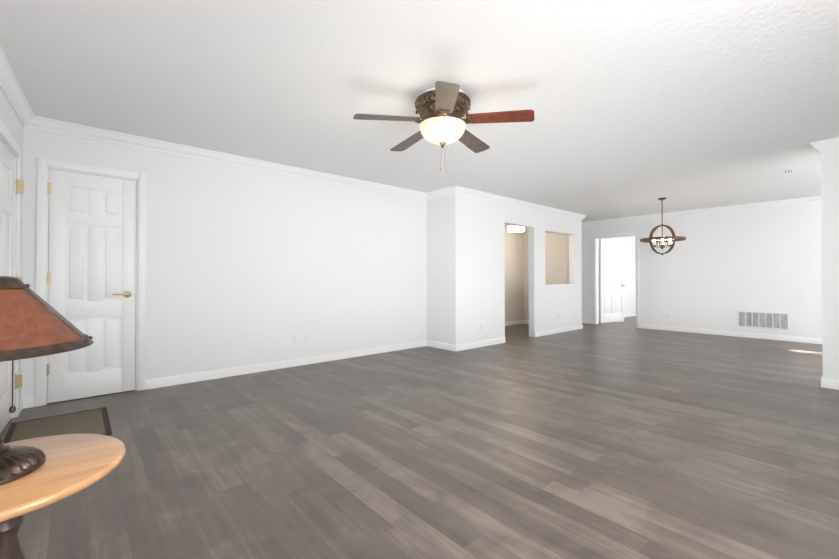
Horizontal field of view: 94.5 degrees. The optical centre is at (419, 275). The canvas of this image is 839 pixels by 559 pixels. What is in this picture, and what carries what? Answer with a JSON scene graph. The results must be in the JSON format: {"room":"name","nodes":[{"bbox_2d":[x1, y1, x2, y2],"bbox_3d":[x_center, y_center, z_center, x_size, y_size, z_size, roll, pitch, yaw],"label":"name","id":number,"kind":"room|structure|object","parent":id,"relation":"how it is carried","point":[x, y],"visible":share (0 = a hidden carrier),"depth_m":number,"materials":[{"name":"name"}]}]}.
{"room":"living room","nodes":[
{"label":"living room","id":0,"kind":"room"},
{"bbox_2d":[0,89,22,417],"bbox_3d":[-0.979,-0.136,0.191,0.120,2.440,7.900,0,-1,-38],"label":"wall","id":1,"kind":"structure","parent":0,"point":[11,121],"depth_m":2.93,"materials":[{"name":"white paint"}]},
{"bbox_2d":[0,119,21,417],"bbox_3d":[-2.882,0.046,2.661,0.127,2.115,1.049,0,-1,-41],"label":"door frame","id":2,"kind":"structure","parent":1,"relation":"attached to","point":[7,136],"depth_m":3.02,"materials":[{"name":"white wood"}]},
{"bbox_2d":[0,140,23,432],"bbox_3d":[-2.876,0.086,2.673,0.140,2.020,0.876,0,-1,-41],"label":"entry door","id":3,"kind":"structure","parent":1,"relation":"in","point":[6,204],"depth_m":2.84,"materials":[{"name":"white wood"}]},
{"bbox_2d":[0,46,35,128],"bbox_3d":[-0.936,-1.308,0.298,0.464,0.095,7.553,0,-1,-41],"label":"crown molding","id":4,"kind":"structure","parent":1,"relation":"attached to","point":[10,88],"depth_m":2.76,"materials":[{"name":"white wood"}]},
{"bbox_2d":[21,127,426,402],"bbox_3d":[-1.637,-0.100,4.784,4.565,2.440,0.120,0,-1,-41],"label":"wall","id":5,"kind":"structure","parent":0,"point":[245,266],"depth_m":4.47,"materials":[{"name":"white paint"}]},
{"bbox_2d":[35,158,145,406],"bbox_3d":[-2.974,0.059,3.552,0.764,2.102,0.076,0,-1,-41],"label":"door frame","id":6,"kind":"structure","parent":5,"relation":"attached to","point":[44,166],"depth_m":3.48,"materials":[{"name":"white wood"}]},
{"bbox_2d":[46,169,135,402],"bbox_3d":[-2.966,0.092,3.534,0.620,2.020,0.092,0,-1,-41],"label":"closet door","id":7,"kind":"structure","parent":5,"relation":"in","point":[91,279],"depth_m":3.54,"materials":[{"name":"white wood"}]},
{"bbox_2d":[36,116,427,199],"bbox_3d":[-1.542,-1.272,4.750,4.481,0.095,0.072,0,-1,-41],"label":"crown molding","id":8,"kind":"structure","parent":5,"relation":"attached to","point":[42,123],"depth_m":4.08,"materials":[{"name":"white wood"}]},
{"bbox_2d":[145,341,427,389],"bbox_3d":[-1.275,1.076,5.004,3.718,0.092,0.014,0,-1,-41],"label":"baseboard","id":9,"kind":"structure","parent":5,"relation":"attached to","point":[221,373],"depth_m":4.56,"materials":[{"name":"white wood"}]},
{"bbox_2d":[292,333,297,342],"bbox_3d":[-1.532,0.770,4.784,0.070,0.115,0.009,0,-1,-41],"label":"outlet","id":10,"kind":"object","parent":5,"relation":"attached to","point":[294,337],"visible":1,"depth_m":4.78,"materials":[{"name":"white plastic"}]},
{"bbox_2d":[0,316,838,558],"bbox_3d":[3.694,1.172,4.925,14.005,0.100,8.660,0,-1,-41],"label":"floor","id":11,"kind":"structure","parent":0,"point":[626,439],"depth_m":2.33,"materials":[{"name":"grey wood"}]},
{"bbox_2d":[3,407,111,443],"bbox_3d":[-2.576,1.098,2.781,0.550,0.012,0.750,0,-1,-41],"label":"doormat","id":12,"kind":"object","parent":11,"relation":"on","point":[94,421],"visible":0.79,"depth_m":2.81,"materials":[{"name":"brown fabric"}]},
{"bbox_2d":[0,434,125,558],"bbox_3d":[-0.933,0.764,0.866,0.440,0.650,0.440,0,-1,-41],"label":"side table","id":13,"kind":"object","parent":11,"relation":"on","point":[73,464],"visible":0.88,"depth_m":0.87,"materials":[{"name":"brown wood"}]},
{"bbox_2d":[0,276,93,484],"bbox_3d":[-0.950,0.201,0.856,0.354,0.475,0.354,0,-1,-41],"label":"table lamp","id":14,"kind":"object","parent":13,"relation":"on","point":[33,324],"visible":1,"depth_m":0.84,"materials":[{"name":"dark bronze"},{"name":"amber mica"}]},
{"bbox_2d":[0,0,838,221],"bbox_3d":[3.694,-1.368,4.946,14.005,0.100,8.660,0,-1,-41],"label":"ceiling","id":15,"kind":"structure","parent":0,"point":[639,107],"depth_m":2.73,"materials":[{"name":"white paint"}]},
{"bbox_2d":[353,81,533,172],"bbox_3d":[0.165,-1.050,2.957,1.284,0.569,1.264,0,-1,-41],"label":"ceiling fan","id":16,"kind":"object","parent":15,"relation":"hanging from","point":[442,108],"visible":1,"depth_m":2.80,"materials":[{"name":"brown wood"}]},
{"bbox_2d":[508,225,524,232],"bbox_3d":[2.036,-1.105,8.161,0.360,0.376,0.360,0,-1,-41],"label":"hall ceiling light","id":17,"kind":"object","parent":15,"relation":"hanging from","point":[514,229],"visible":0.62,"depth_m":8.03,"materials":[{"name":"white glass"}]},
{"bbox_2d":[640,198,685,255],"bbox_3d":[4.111,-0.819,6.574,0.662,0.973,0.662,0,-1,-41],"label":"chandelier","id":18,"kind":"object","parent":15,"relation":"hanging from","point":[651,239],"visible":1,"depth_m":6.52,"materials":[{"name":"brown metal"}]},
{"bbox_2d":[780,168,794,174],"bbox_3d":[4.665,-1.313,4.921,0.260,0.012,0.120,0,-1,-41],"label":"ceiling vent","id":19,"kind":"object","parent":15,"relation":"in","point":[787,171],"visible":0.98,"depth_m":4.91,"materials":[{"name":"grey metal"}]},
{"bbox_2d":[427,194,460,344],"bbox_3d":[0.088,-0.087,6.370,0.120,2.440,1.500,0,-1,-41],"label":"wall","id":20,"kind":"structure","parent":0,"point":[443,269],"depth_m":5.95,"materials":[{"name":"white paint"}]},
{"bbox_2d":[424,340,455,351],"bbox_3d":[0.328,1.084,5.986,0.014,0.092,0.600,0,-1,-41],"label":"baseboard","id":21,"kind":"structure","parent":20,"relation":"attached to","point":[440,345],"depth_m":5.95,"materials":[{"name":"white wood"}]},
{"bbox_2d":[428,187,451,199],"bbox_3d":[0.326,-1.263,5.963,0.072,0.095,0.540,0,-1,-41],"label":"crown molding","id":22,"kind":"structure","parent":20,"relation":"attached to","point":[446,191],"depth_m":5.97,"materials":[{"name":"white wood"}]},
{"bbox_2d":[505,224,523,321],"bbox_3d":[1.069,-0.073,8.154,3.710,2.440,0.120,0,-1,-41],"label":"wall","id":23,"kind":"structure","parent":0,"point":[514,301],"depth_m":9.07,"materials":[{"name":"white paint"}]},
{"bbox_2d":[505,320,523,324],"bbox_3d":[1.113,1.101,8.094,3.710,0.092,0.014,0,-1,-41],"label":"baseboard","id":24,"kind":"structure","parent":23,"relation":"attached to","point":[521,321],"depth_m":9.06,"materials":[{"name":"white wood"}]},
{"bbox_2d":[461,195,581,343],"bbox_3d":[2.026,-0.081,7.158,3.830,2.440,0.120,0,-1,-41],"label":"wall","id":25,"kind":"structure","parent":0,"point":[483,222],"depth_m":6.51,"materials":[{"name":"white paint"}]},
{"bbox_2d":[456,337,504,350],"bbox_3d":[0.988,1.085,6.145,1.214,0.092,0.014,0,-1,-41],"label":"baseboard","id":26,"kind":"structure","parent":25,"relation":"attached to","point":[472,345],"depth_m":6.10,"materials":[{"name":"white wood"}]},
{"bbox_2d":[452,186,585,219],"bbox_3d":[2.044,-1.254,7.055,4.094,0.095,0.072,0,-1,-41],"label":"crown molding","id":27,"kind":"structure","parent":25,"relation":"attached to","point":[455,189],"depth_m":6.64,"materials":[{"name":"white wood"}]},
{"bbox_2d":[532,325,582,336],"bbox_3d":[2.818,1.098,7.757,1.864,0.092,0.014,0,-1,-41],"label":"baseboard","id":28,"kind":"structure","parent":25,"relation":"attached to","point":[553,331],"depth_m":7.64,"materials":[{"name":"white wood"}]},
{"bbox_2d":[545,284,574,284],"bbox_3d":[2.795,0.187,7.833,1.180,0.020,0.144,0,-1,-41],"label":"trim","id":29,"kind":"structure","parent":25,"relation":"attached to","point":[559,284],"depth_m":7.75,"materials":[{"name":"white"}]},
{"bbox_2d":[523,227,568,319],"bbox_3d":[2.923,-0.066,8.947,0.120,2.440,1.380,0,-1,-41],"label":"wall","id":30,"kind":"structure","parent":0,"point":[557,257],"depth_m":8.77,"materials":[{"name":"white paint"}]},
{"bbox_2d":[599,236,635,317],"bbox_3d":[5.466,-0.053,10.627,3.580,2.440,0.120,0,-1,-41],"label":"wall","id":31,"kind":"structure","parent":0,"point":[629,279],"depth_m":10.94,"materials":[{"name":"white paint"}]},
{"bbox_2d":[592,313,635,321],"bbox_3d":[5.495,1.121,10.554,3.539,0.092,0.014,0,-1,-41],"label":"baseboard","id":32,"kind":"structure","parent":31,"relation":"attached to","point":[631,314],"depth_m":10.90,"materials":[{"name":"white wood"}]},
{"bbox_2d":[582,202,821,337],"bbox_3d":[6.127,-0.081,7.078,0.120,2.440,8.420,0,-1,-41],"label":"wall","id":33,"kind":"structure","parent":0,"point":[715,271],"depth_m":7.32,"materials":[{"name":"white paint"}]},
{"bbox_2d":[581,319,592,324],"bbox_3d":[3.713,1.114,9.708,0.014,0.092,1.268,0,-1,-41],"label":"baseboard","id":34,"kind":"structure","parent":33,"relation":"attached to","point":[583,320],"depth_m":9.33,"materials":[{"name":"white wood"}]},
{"bbox_2d":[599,239,624,322],"bbox_3d":[4.710,0.140,9.439,0.820,2.015,0.298,0,-1,-41],"label":"door","id":35,"kind":"structure","parent":33,"relation":"in","point":[612,284],"depth_m":9.43,"materials":[{"name":"white wood"}]},
{"bbox_2d":[593,232,639,327],"bbox_3d":[4.518,0.102,8.904,0.156,2.102,1.014,0,-1,-41],"label":"door frame","id":36,"kind":"structure","parent":33,"relation":"attached to","point":[596,238],"depth_m":9.18,"materials":[{"name":"white wood"}]},
{"bbox_2d":[661,311,669,316],"bbox_3d":[5.133,0.817,8.102,0.009,0.115,0.152,0,-1,-41],"label":"electrical outlet","id":37,"kind":"object","parent":33,"relation":"attached to","point":[665,314],"visible":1,"depth_m":8.10,"materials":[{"name":"white plastic"}]},
{"bbox_2d":[582,196,820,225],"bbox_3d":[6.055,-1.254,7.024,0.072,0.095,8.420,0,-1,-41],"label":"crown molding","id":38,"kind":"structure","parent":33,"relation":"attached to","point":[814,199],"depth_m":7.45,"materials":[{"name":"white wood"}]},
{"bbox_2d":[640,324,821,343],"bbox_3d":[6.831,1.086,6.168,0.014,0.092,6.138,0,-1,-41],"label":"baseboard","id":39,"kind":"structure","parent":33,"relation":"attached to","point":[670,328],"depth_m":7.20,"materials":[{"name":"white wood"}]},
{"bbox_2d":[737,311,788,329],"bbox_3d":[6.144,0.803,6.953,0.012,0.300,0.700,0,-1,-41],"label":"air vent","id":40,"kind":"object","parent":33,"relation":"in","point":[766,320],"visible":1,"depth_m":6.94,"materials":[{"name":"grey metal"}]},
{"bbox_2d":[821,149,838,379],"bbox_3d":[5.124,-0.116,2.717,0.150,2.440,3.200,0,-1,-41],"label":"wall","id":41,"kind":"structure","parent":0,"point":[830,237],"depth_m":3.82,"materials":[{"name":"white paint"}]},
{"bbox_2d":[810,137,838,155],"bbox_3d":[5.101,-1.288,2.754,0.294,0.095,3.272,0,-1,-41],"label":"crown molding","id":42,"kind":"structure","parent":41,"relation":"attached to","point":[818,147],"depth_m":3.83,"materials":[{"name":"white wood"}]},
{"bbox_2d":[821,377,838,389],"bbox_3d":[5.065,1.058,2.665,0.033,0.092,3.214,0,-1,-41],"label":"baseboard","id":43,"kind":"structure","parent":41,"relation":"attached to","point":[825,383],"depth_m":3.81,"materials":[{"name":"white"}]}
]}

